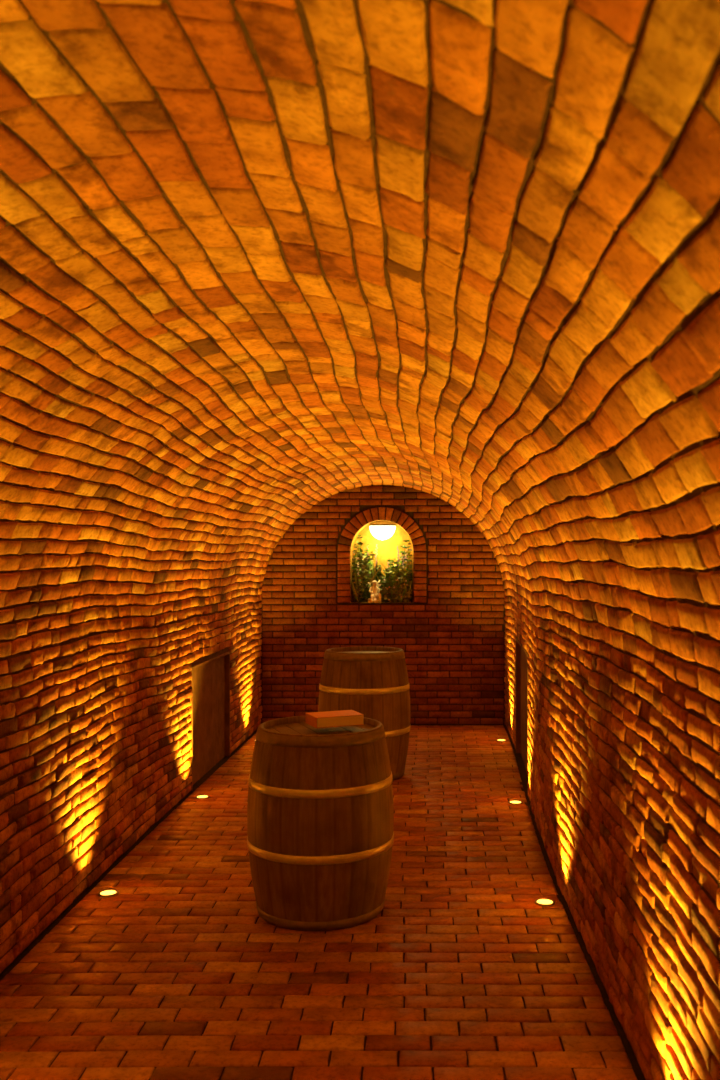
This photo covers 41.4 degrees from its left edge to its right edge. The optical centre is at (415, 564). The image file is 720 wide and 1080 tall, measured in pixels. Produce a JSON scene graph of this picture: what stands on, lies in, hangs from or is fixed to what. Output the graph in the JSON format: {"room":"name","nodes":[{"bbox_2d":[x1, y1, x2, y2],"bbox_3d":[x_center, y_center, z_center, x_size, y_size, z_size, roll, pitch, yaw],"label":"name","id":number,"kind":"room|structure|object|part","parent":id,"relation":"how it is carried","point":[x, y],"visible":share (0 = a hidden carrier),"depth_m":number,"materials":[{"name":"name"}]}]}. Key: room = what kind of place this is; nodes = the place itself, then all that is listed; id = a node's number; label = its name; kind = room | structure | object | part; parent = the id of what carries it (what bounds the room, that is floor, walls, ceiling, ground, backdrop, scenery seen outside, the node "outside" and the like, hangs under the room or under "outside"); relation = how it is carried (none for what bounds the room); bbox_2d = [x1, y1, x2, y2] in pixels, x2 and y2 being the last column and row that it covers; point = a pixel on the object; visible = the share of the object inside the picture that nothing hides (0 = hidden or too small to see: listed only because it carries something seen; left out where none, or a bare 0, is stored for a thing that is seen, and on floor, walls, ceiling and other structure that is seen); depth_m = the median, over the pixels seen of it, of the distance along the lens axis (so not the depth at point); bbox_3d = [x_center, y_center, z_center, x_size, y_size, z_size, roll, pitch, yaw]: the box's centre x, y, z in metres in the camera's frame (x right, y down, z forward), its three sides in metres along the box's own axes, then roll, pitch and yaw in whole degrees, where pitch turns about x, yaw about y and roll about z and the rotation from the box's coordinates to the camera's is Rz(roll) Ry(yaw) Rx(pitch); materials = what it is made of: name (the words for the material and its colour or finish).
{"room":"wine cellar","nodes":[
{"label":"wine cellar","id":0,"kind":"room"},
{"bbox_2d":[0,601,261,973],"bbox_3d":[-1.815,1.099,3.860,0.080,1.403,13.720,0,0,0],"label":"wall","id":1,"kind":"structure","parent":0,"point":[96,733],"depth_m":5.34,"materials":[{"name":"brick"}]},
{"bbox_2d":[191,652,229,790],"bbox_3d":[-1.803,1.308,8.260,0.070,0.985,1.392,0,0,1],"label":"door","id":2,"kind":"structure","parent":1,"relation":"in","point":[210,715],"depth_m":8.33,"materials":[{"name":"brown wood"}]},
{"bbox_2d":[0,725,645,1079],"bbox_3d":[-0.400,1.810,3.860,3.200,0.020,13.720,0,0,0],"label":"floor","id":3,"kind":"structure","parent":0,"point":[178,974],"depth_m":4.27,"materials":[{"name":"brick"}]},
{"bbox_2d":[98,889,118,896],"bbox_3d":[-1.688,1.800,5.210,0.110,0.009,0.110,0,0,0],"label":"recessed light","id":4,"kind":"object","parent":3,"relation":"in","point":[108,892],"visible":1,"depth_m":5.20,"materials":[{"name":"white glass"}]},
{"bbox_3d":[-1.688,1.798,5.210,0.084,0.001,0.084,0,0,0],"label":"glass","id":5,"kind":"part","parent":4,"relation":"part of","materials":[{"name":"yellow glass"}]},
{"bbox_2d":[195,795,209,798],"bbox_3d":[-1.657,1.800,7.370,0.110,0.009,0.110,0,0,0],"label":"recessed light","id":6,"kind":"object","parent":3,"relation":"in","point":[198,796],"visible":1,"depth_m":7.37,"materials":[{"name":"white glass"}]},
{"bbox_2d":[247,716,393,930],"bbox_3d":[-0.499,1.319,4.990,0.766,0.962,0.766,0,0,-23],"label":"wine barrel","id":7,"kind":"object","parent":3,"relation":"on","point":[320,808],"visible":0.95,"depth_m":4.68,"materials":[{"name":"brown wood"}]},
{"bbox_2d":[306,710,363,727],"bbox_3d":[-0.430,0.810,5.010,0.262,0.054,0.180,0,0,-24],"label":"book","id":8,"kind":"object","parent":7,"relation":"on","point":[325,719],"visible":1,"depth_m":4.95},
{"bbox_2d":[318,647,410,779],"bbox_3d":[-0.442,1.264,8.150,0.789,1.073,0.789,0,0,16],"label":"wine barrel","id":9,"kind":"object","parent":3,"relation":"on","point":[372,682],"visible":0.67,"depth_m":7.85,"materials":[{"name":"brown wood"}]},
{"bbox_2d":[508,800,522,804],"bbox_3d":[0.755,1.800,7.200,0.110,0.009,0.110,0,0,0],"label":"recessed light","id":10,"kind":"object","parent":3,"relation":"in","point":[513,802],"visible":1,"depth_m":7.19,"materials":[{"name":"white glass"}]},
{"bbox_2d":[534,898,554,906],"bbox_3d":[0.687,1.800,5.070,0.110,0.009,0.110,0,0,0],"label":"recessed light","id":11,"kind":"object","parent":3,"relation":"in","point":[545,902],"visible":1,"depth_m":5.06,"materials":[{"name":"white glass"}]},
{"bbox_3d":[0.687,1.798,5.070,0.084,0.001,0.084,0,0,0],"label":"glass","id":12,"kind":"part","parent":11,"relation":"part of","materials":[{"name":"yellow glass"}]},
{"bbox_2d":[0,0,719,725],"bbox_3d":[-0.479,-0.246,3.861,3.008,1.359,13.807,0,0,0],"label":"ceiling","id":13,"kind":"structure","parent":0,"point":[262,262],"depth_m":2.47,"materials":[{"name":"brick"}]},
{"bbox_2d":[261,484,505,725],"bbox_3d":[-0.383,0.350,10.698,3.400,3.000,0.053,0,0,-1],"label":"wall","id":14,"kind":"structure","parent":0,"point":[451,636],"depth_m":10.69,"materials":[{"name":"brick"}]},
{"bbox_2d":[351,520,412,602],"bbox_3d":[-0.383,-0.038,10.860,0.708,0.931,0.340,0,0,0],"label":"wall niche","id":15,"kind":"object","parent":14,"relation":"in","point":[387,548],"visible":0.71,"depth_m":11.03,"materials":[{"name":"paint"}]},
{"bbox_2d":[367,580,381,602],"bbox_3d":[-0.464,0.296,10.742,0.198,0.261,0.180,0,0,-17],"label":"figurine","id":16,"kind":"object","parent":15,"relation":"in","point":[375,597],"visible":0.98,"depth_m":10.73,"materials":[{"name":"stone"}]},
{"bbox_2d":[352,534,411,602],"bbox_3d":[-0.383,0.046,10.850,0.684,0.756,0.340,0,0,0],"label":"plants","id":17,"kind":"object","parent":15,"relation":"attached to","point":[396,585],"visible":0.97,"depth_m":10.77,"materials":[{"name":"green plant"}]},
{"bbox_2d":[369,524,395,539],"bbox_3d":[-0.383,-0.374,10.860,0.300,0.180,0.200,0,0,0],"label":"lamp","id":18,"kind":"object","parent":15,"relation":"in","point":[379,531],"depth_m":10.78,"materials":[{"name":"white glass"}]},
{"bbox_2d":[504,602,719,1079],"bbox_3d":[0.838,1.093,3.861,0.154,1.414,13.722,0,0,1],"label":"wall","id":19,"kind":"structure","parent":0,"point":[623,784],"depth_m":3.45,"materials":[{"name":"brick"}]},
{"bbox_2d":[516,638,528,779],"bbox_3d":[0.949,1.248,8.250,0.072,1.105,1.716,0,0,3],"label":"door","id":20,"kind":"structure","parent":19,"relation":"in","point":[522,656],"depth_m":8.81,"materials":[{"name":"brown wood"}]}
]}

